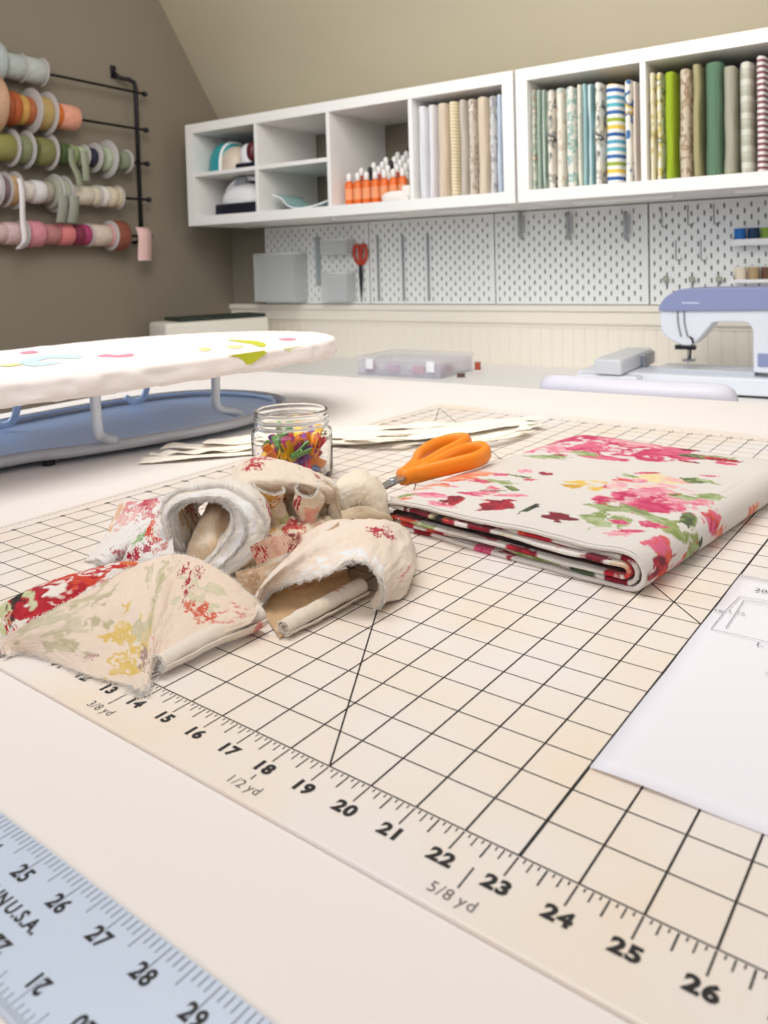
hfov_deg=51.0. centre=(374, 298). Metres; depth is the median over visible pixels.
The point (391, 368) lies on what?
spool
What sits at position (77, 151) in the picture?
spool
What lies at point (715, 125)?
bolt
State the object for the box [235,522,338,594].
scrap
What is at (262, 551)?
scrap
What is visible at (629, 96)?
bolt
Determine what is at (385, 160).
bottle
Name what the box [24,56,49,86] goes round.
spool
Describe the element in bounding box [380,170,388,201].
bottle
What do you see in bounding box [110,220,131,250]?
spool
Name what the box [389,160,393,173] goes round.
bottle
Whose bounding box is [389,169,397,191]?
bottle
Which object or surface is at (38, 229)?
spool
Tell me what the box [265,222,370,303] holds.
pegboard
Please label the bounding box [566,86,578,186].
bolt
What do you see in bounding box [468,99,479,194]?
bolt
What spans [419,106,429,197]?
bolt
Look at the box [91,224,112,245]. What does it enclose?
spool
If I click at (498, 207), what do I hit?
light bar
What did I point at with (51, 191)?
spool
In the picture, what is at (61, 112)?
spool
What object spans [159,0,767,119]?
ceiling
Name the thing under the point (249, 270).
wall
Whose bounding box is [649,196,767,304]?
pegboard
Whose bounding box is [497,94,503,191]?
bolt
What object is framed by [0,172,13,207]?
spool
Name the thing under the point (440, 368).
spool
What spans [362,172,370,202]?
bottle
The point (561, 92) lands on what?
bolt
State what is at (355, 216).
diffuser
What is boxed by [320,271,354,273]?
bin
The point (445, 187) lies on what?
bolt
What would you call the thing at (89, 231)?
spool
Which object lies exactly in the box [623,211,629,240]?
clip
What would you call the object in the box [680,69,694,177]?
bolt
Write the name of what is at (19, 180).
ribbon tail
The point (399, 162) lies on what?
bottle
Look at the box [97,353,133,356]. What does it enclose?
flower
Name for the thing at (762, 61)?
bolt
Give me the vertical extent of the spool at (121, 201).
0.094 m
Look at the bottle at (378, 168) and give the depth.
2.97 m
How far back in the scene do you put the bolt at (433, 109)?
2.76 m
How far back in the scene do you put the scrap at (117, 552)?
0.64 m
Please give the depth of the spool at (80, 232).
2.97 m
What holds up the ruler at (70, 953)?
on the work table
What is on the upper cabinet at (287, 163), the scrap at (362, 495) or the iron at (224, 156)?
the iron at (224, 156)
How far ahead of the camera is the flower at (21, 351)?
1.21 m
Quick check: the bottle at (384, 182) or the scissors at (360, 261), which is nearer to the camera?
the bottle at (384, 182)
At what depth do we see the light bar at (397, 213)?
2.93 m
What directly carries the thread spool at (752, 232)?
on the shelf at (760, 241)
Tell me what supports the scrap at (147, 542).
on the cutting mat
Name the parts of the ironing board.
leg, leg, leg, rail, tray plate, leg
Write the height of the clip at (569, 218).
0.101 m
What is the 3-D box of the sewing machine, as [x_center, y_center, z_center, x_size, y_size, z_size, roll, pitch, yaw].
[1.019,0.114,2.285,0.843,0.300,0.348,0,3,33]
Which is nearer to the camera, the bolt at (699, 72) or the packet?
the bolt at (699, 72)
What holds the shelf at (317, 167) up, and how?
attached to the upper cabinet at (287, 163)
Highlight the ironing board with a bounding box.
[0,331,336,467]
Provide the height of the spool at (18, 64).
0.101 m
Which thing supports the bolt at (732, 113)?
in the wall shelf at (733, 49)
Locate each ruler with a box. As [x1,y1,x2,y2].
[0,812,273,1023]
[315,237,320,285]
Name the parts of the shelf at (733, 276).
shelf plate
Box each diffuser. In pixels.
[336,215,399,220]
[441,208,505,213]
[575,197,673,203]
[736,190,767,193]
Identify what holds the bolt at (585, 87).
in the wall shelf at (733, 49)
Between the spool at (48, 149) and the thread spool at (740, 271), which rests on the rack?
the spool at (48, 149)
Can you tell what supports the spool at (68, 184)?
on the rack
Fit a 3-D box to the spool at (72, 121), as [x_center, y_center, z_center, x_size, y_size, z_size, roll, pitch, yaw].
[-1.136,-0.668,2.961,0.095,0.095,0.074,0,3,33]
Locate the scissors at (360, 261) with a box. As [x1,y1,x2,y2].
[352,243,367,296]
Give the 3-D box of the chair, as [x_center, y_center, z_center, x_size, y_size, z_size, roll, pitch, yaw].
[0.662,0.610,1.831,0.467,0.907,0.515,0,3,35]
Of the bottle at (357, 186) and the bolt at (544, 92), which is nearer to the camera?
the bolt at (544, 92)
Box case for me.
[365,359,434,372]
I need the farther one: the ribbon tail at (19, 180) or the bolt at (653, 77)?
the ribbon tail at (19, 180)
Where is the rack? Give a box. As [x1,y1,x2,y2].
[49,65,152,243]
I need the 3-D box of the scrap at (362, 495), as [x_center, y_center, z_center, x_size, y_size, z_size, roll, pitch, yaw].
[-0.016,0.182,0.741,0.061,0.050,0.101,-2,2,-6]
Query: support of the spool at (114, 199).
on the rack
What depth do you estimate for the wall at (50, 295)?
3.22 m
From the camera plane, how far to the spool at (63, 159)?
2.92 m
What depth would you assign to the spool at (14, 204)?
2.76 m
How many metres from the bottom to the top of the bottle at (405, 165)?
0.117 m
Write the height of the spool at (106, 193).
0.081 m
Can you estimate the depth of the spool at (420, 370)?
2.77 m
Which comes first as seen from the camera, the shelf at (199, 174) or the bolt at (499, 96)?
the bolt at (499, 96)
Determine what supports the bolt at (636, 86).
in the wall shelf at (733, 49)
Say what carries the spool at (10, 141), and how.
on the rack
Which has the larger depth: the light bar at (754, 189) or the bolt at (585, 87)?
the bolt at (585, 87)
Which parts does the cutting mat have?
fabric strip, fabric strip, fabric strip, fabric strip, fabric strip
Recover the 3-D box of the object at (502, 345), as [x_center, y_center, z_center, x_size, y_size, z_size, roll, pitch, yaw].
[0.797,0.560,2.858,3.456,0.918,0.006,0,3,33]
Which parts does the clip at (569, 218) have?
plate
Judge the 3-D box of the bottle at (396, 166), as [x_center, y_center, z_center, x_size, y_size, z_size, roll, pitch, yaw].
[0.081,-0.433,2.935,0.034,0.117,0.033,0,3,33]
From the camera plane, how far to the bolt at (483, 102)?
2.65 m
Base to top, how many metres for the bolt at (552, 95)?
0.311 m
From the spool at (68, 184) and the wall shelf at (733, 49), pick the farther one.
the spool at (68, 184)
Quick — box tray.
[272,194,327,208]
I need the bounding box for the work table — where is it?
[0,371,767,1023]
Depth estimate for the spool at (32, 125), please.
2.81 m
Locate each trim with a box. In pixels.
[229,304,752,330]
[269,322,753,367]
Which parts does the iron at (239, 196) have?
handle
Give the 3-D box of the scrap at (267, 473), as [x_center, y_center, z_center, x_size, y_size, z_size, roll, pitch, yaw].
[-0.087,0.165,0.757,0.096,0.034,0.152,-2,2,-9]
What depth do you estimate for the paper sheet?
0.41 m
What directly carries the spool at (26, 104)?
on the rack
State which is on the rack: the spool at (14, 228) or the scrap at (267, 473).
the spool at (14, 228)
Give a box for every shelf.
[194,166,254,180]
[258,157,326,176]
[732,237,767,245]
[732,274,767,282]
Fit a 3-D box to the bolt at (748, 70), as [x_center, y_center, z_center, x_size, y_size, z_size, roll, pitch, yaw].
[1.080,-0.505,2.307,0.044,0.308,0.230,0,3,33]
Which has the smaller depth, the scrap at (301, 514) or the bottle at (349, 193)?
the scrap at (301, 514)
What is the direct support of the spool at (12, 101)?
on the rack
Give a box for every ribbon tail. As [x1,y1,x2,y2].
[16,178,26,248]
[56,195,67,222]
[67,195,78,222]
[68,148,83,185]
[80,150,89,180]
[136,227,151,260]
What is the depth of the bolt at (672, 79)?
2.33 m
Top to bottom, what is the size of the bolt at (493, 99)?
0.319 m
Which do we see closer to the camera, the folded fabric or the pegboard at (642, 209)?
the folded fabric
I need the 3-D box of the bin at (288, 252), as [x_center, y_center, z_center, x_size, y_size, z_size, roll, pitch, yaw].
[-0.415,-0.097,3.540,0.231,0.216,0.095,0,3,33]
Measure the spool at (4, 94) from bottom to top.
0.211 m
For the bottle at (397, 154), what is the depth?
3.09 m
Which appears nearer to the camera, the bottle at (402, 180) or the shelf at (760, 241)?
the shelf at (760, 241)
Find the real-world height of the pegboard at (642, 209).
0.340 m
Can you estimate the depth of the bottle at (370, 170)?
2.99 m
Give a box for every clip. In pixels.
[518,212,524,239]
[566,212,572,239]
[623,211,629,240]
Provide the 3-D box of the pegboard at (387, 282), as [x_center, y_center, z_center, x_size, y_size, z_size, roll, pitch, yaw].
[0.218,-0.151,3.187,0.561,0.340,0.016,0,3,33]
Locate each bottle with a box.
[345,173,353,204]
[353,172,362,203]
[359,168,363,181]
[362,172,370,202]
[368,167,372,181]
[371,162,375,170]
[371,171,379,202]
[376,166,381,180]
[380,161,384,170]
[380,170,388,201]
[383,157,388,165]
[385,165,390,179]
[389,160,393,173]
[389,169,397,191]
[392,156,396,164]
[394,164,399,178]
[395,152,399,160]
[397,159,402,172]
[398,168,406,190]
[401,155,405,163]
[403,163,409,184]
[404,151,408,159]
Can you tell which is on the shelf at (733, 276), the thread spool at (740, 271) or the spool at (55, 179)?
the thread spool at (740, 271)
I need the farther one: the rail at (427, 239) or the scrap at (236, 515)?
the rail at (427, 239)
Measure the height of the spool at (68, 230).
0.080 m
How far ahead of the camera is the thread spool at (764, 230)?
2.47 m
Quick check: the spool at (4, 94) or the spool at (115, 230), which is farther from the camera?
the spool at (115, 230)
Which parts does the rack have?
rod, wall plate, rod, rod, rod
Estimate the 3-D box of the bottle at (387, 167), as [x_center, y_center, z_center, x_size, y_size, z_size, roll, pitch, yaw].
[0.048,-0.433,2.957,0.034,0.117,0.033,0,3,33]
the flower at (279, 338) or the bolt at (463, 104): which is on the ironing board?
the flower at (279, 338)
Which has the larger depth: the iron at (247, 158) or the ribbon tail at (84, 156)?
the iron at (247, 158)
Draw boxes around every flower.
[20,351,37,352]
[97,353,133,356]
[279,338,295,339]
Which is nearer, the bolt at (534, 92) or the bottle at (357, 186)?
the bolt at (534, 92)
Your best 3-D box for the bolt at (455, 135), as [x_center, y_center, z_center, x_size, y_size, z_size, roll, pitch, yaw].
[0.323,-0.511,2.801,0.038,0.321,0.231,0,3,33]
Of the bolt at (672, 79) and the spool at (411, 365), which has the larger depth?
the spool at (411, 365)
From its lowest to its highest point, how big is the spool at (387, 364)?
0.032 m
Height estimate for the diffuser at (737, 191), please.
0.002 m
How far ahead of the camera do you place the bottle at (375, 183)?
2.92 m
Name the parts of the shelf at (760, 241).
shelf plate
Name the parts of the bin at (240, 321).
lid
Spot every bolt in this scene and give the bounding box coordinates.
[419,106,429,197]
[429,105,439,197]
[438,103,451,196]
[449,101,461,195]
[459,99,469,194]
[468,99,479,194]
[478,97,490,193]
[489,96,498,192]
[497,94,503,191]
[532,90,537,189]
[537,90,543,188]
[542,90,549,188]
[548,89,557,187]
[556,88,568,187]
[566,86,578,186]
[577,84,583,185]
[583,84,589,185]
[588,84,595,184]
[595,82,607,184]
[606,84,625,183]
[625,79,634,181]
[633,81,640,180]
[650,73,657,179]
[657,72,666,179]
[665,71,680,178]
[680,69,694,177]
[693,64,706,176]
[706,61,726,175]
[724,66,741,173]
[740,61,757,172]
[757,56,767,171]
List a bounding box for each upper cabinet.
[185,70,556,227]
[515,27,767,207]
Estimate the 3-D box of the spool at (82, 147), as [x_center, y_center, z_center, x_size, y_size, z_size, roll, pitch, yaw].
[-1.104,-0.534,3.010,0.090,0.090,0.038,0,3,33]
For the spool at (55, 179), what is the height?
0.139 m
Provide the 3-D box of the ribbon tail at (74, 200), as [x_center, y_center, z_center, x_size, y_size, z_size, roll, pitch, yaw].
[-1.090,-0.324,2.909,0.022,0.097,0.041,0,3,33]
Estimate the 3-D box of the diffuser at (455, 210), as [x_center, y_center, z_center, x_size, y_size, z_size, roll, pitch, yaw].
[0.328,-0.297,2.718,0.244,0.002,0.022,0,3,33]
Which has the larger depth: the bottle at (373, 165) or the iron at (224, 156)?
the iron at (224, 156)
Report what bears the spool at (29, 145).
on the rack
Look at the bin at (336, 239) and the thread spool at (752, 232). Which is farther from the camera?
the bin at (336, 239)
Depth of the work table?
0.34 m
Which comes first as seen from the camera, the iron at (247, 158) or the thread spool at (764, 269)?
the thread spool at (764, 269)
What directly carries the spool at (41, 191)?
on the rack
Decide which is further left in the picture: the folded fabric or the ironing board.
the ironing board
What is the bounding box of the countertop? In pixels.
[262,357,767,403]
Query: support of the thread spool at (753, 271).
on the shelf at (733, 276)
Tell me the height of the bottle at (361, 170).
0.117 m
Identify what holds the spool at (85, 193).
on the rack
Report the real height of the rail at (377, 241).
0.269 m
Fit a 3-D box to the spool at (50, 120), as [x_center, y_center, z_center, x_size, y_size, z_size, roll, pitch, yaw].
[-1.195,-0.663,2.871,0.159,0.159,0.049,0,3,33]
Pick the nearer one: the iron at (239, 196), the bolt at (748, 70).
the bolt at (748, 70)
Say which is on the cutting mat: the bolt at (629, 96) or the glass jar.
the glass jar
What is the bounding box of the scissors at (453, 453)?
[382,432,491,489]
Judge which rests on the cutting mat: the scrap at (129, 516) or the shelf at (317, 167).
the scrap at (129, 516)
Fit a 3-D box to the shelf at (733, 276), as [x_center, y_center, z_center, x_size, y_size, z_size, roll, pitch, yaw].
[1.252,-0.065,2.470,0.279,0.025,0.063,0,3,33]
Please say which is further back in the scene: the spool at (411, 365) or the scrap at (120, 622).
the spool at (411, 365)
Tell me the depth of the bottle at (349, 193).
2.98 m
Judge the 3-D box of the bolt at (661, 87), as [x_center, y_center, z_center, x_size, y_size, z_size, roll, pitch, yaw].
[0.887,-0.508,2.433,0.021,0.313,0.231,0,3,33]
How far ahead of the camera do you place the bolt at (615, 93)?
2.42 m
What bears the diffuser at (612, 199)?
attached to the light bar at (668, 195)
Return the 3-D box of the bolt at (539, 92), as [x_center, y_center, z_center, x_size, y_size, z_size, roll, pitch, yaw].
[0.578,-0.509,2.635,0.018,0.316,0.230,0,3,33]
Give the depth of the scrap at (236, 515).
0.64 m
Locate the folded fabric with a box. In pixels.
[388,435,767,591]
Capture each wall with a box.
[0,0,233,413]
[231,122,767,304]
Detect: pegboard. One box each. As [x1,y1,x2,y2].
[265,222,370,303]
[369,214,495,303]
[494,204,648,304]
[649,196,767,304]
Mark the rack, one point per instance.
(113, 74)
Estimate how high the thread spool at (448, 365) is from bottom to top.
0.037 m
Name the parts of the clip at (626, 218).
plate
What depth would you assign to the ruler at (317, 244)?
3.47 m
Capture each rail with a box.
[376,235,379,300]
[401,235,404,300]
[426,234,429,300]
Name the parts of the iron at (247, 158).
water tank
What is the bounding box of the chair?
[540,374,738,401]
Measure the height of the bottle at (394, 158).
0.117 m
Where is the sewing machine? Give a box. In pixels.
[576,285,767,398]
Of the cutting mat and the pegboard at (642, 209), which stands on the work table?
the cutting mat
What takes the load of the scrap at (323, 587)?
on the cutting mat
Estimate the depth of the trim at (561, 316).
3.08 m
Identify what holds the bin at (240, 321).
on the countertop
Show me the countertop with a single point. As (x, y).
(517, 376)
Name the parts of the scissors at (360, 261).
handle, blade, blade, handle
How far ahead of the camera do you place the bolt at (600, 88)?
2.44 m
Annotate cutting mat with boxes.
[0,404,767,1023]
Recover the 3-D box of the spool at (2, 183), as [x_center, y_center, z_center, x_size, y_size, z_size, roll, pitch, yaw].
[-1.299,-0.371,2.711,0.129,0.129,0.040,0,3,33]
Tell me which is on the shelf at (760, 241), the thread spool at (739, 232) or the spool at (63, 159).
the thread spool at (739, 232)
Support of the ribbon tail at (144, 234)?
hanging from the rack
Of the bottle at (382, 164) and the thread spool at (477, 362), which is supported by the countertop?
the thread spool at (477, 362)
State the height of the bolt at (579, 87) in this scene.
0.313 m
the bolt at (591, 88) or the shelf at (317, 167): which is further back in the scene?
the shelf at (317, 167)
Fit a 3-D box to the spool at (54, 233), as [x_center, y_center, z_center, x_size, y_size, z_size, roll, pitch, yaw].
[-1.174,-0.233,2.902,0.076,0.076,0.058,0,3,33]
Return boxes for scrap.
[0,551,268,698]
[83,497,163,562]
[91,533,134,566]
[123,514,173,561]
[156,479,270,575]
[231,456,339,503]
[234,477,341,581]
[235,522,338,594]
[250,532,301,564]
[255,518,416,637]
[327,470,393,521]
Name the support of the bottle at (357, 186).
on the stepped base
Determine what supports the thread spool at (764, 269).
on the shelf at (733, 276)
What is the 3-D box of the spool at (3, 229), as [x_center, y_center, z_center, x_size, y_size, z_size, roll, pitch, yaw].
[-1.290,-0.223,2.725,0.071,0.071,0.066,0,3,33]
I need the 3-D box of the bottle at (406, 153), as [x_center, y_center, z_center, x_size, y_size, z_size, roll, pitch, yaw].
[0.121,-0.507,3.078,0.034,0.117,0.033,0,3,33]
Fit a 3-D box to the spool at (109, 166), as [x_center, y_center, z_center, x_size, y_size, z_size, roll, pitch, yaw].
[-1.045,-0.539,3.100,0.148,0.148,0.028,0,3,33]
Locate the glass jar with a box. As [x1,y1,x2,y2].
[251,403,332,477]
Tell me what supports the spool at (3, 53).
on the rack
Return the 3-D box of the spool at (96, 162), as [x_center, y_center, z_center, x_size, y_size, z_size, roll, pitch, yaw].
[-1.078,-0.536,3.050,0.114,0.114,0.032,0,3,33]
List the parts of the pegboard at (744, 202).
peg knob, peg knob, peg knob, knob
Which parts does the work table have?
fabric strip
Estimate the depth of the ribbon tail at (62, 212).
2.87 m
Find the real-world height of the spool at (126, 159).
0.095 m
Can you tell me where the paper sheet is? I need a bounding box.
[590,574,767,835]
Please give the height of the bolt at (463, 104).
0.321 m
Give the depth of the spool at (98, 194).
3.04 m
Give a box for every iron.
[209,142,242,170]
[215,176,255,214]
[236,142,254,167]
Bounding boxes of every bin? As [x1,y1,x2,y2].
[149,312,268,335]
[253,252,306,254]
[319,238,353,240]
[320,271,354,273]
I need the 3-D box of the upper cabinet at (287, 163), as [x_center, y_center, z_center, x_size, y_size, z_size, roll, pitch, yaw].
[-0.066,-0.524,3.122,1.466,0.419,0.386,0,3,33]
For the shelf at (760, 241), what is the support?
attached to the pegboard at (744, 202)
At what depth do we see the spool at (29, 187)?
2.80 m
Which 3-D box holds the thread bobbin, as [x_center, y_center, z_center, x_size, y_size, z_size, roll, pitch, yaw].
[0.293,0.260,2.739,0.032,0.011,0.032,0,3,33]
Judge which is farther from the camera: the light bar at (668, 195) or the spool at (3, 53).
the spool at (3, 53)
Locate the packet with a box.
[382,185,409,201]
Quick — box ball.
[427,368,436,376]
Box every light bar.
[332,212,402,220]
[437,205,507,213]
[573,193,675,203]
[734,186,767,193]
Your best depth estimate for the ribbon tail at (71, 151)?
2.92 m
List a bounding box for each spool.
[0,42,7,78]
[0,77,9,131]
[0,129,21,166]
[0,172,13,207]
[0,173,4,204]
[0,223,7,243]
[1,219,30,248]
[4,52,28,82]
[6,90,14,124]
[8,91,22,125]
[8,171,24,209]
[16,94,30,124]
[17,131,36,168]
[20,88,43,133]
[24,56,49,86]
[24,181,34,201]
[27,221,46,246]
[28,180,47,203]
[33,135,59,170]
[37,92,58,135]
[43,174,65,211]
[43,181,54,203]
[44,224,61,244]
[56,103,81,130]
[56,104,63,127]
[57,142,70,165]
[57,224,75,245]
[60,176,73,209]
[68,144,79,165]
[72,224,84,244]
[73,185,93,204]
[76,144,90,167]
[81,223,94,246]
[88,143,102,172]
[89,185,102,207]
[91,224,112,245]
[97,140,118,177]
[99,186,110,206]
[103,220,119,250]
[105,186,118,207]
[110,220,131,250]
[113,186,124,209]
[117,149,133,173]
[365,364,377,371]
[385,362,396,370]
[388,364,400,373]
[408,363,420,371]
[412,366,425,374]
[435,364,445,373]
[445,363,452,373]
[474,360,480,370]
[734,227,745,238]
[734,266,745,279]
[747,227,759,238]
[748,266,759,278]
[761,226,767,237]
[761,266,767,278]
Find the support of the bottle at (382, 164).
on the stepped base
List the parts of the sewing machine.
needle plate, lavender panel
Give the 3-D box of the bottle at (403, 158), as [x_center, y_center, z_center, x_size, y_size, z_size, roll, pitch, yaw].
[0.108,-0.482,3.030,0.034,0.117,0.033,0,3,33]
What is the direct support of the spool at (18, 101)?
on the rack
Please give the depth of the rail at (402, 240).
3.24 m
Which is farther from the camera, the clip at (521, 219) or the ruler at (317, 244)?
the ruler at (317, 244)
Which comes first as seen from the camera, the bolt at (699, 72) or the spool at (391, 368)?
the bolt at (699, 72)
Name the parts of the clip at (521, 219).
plate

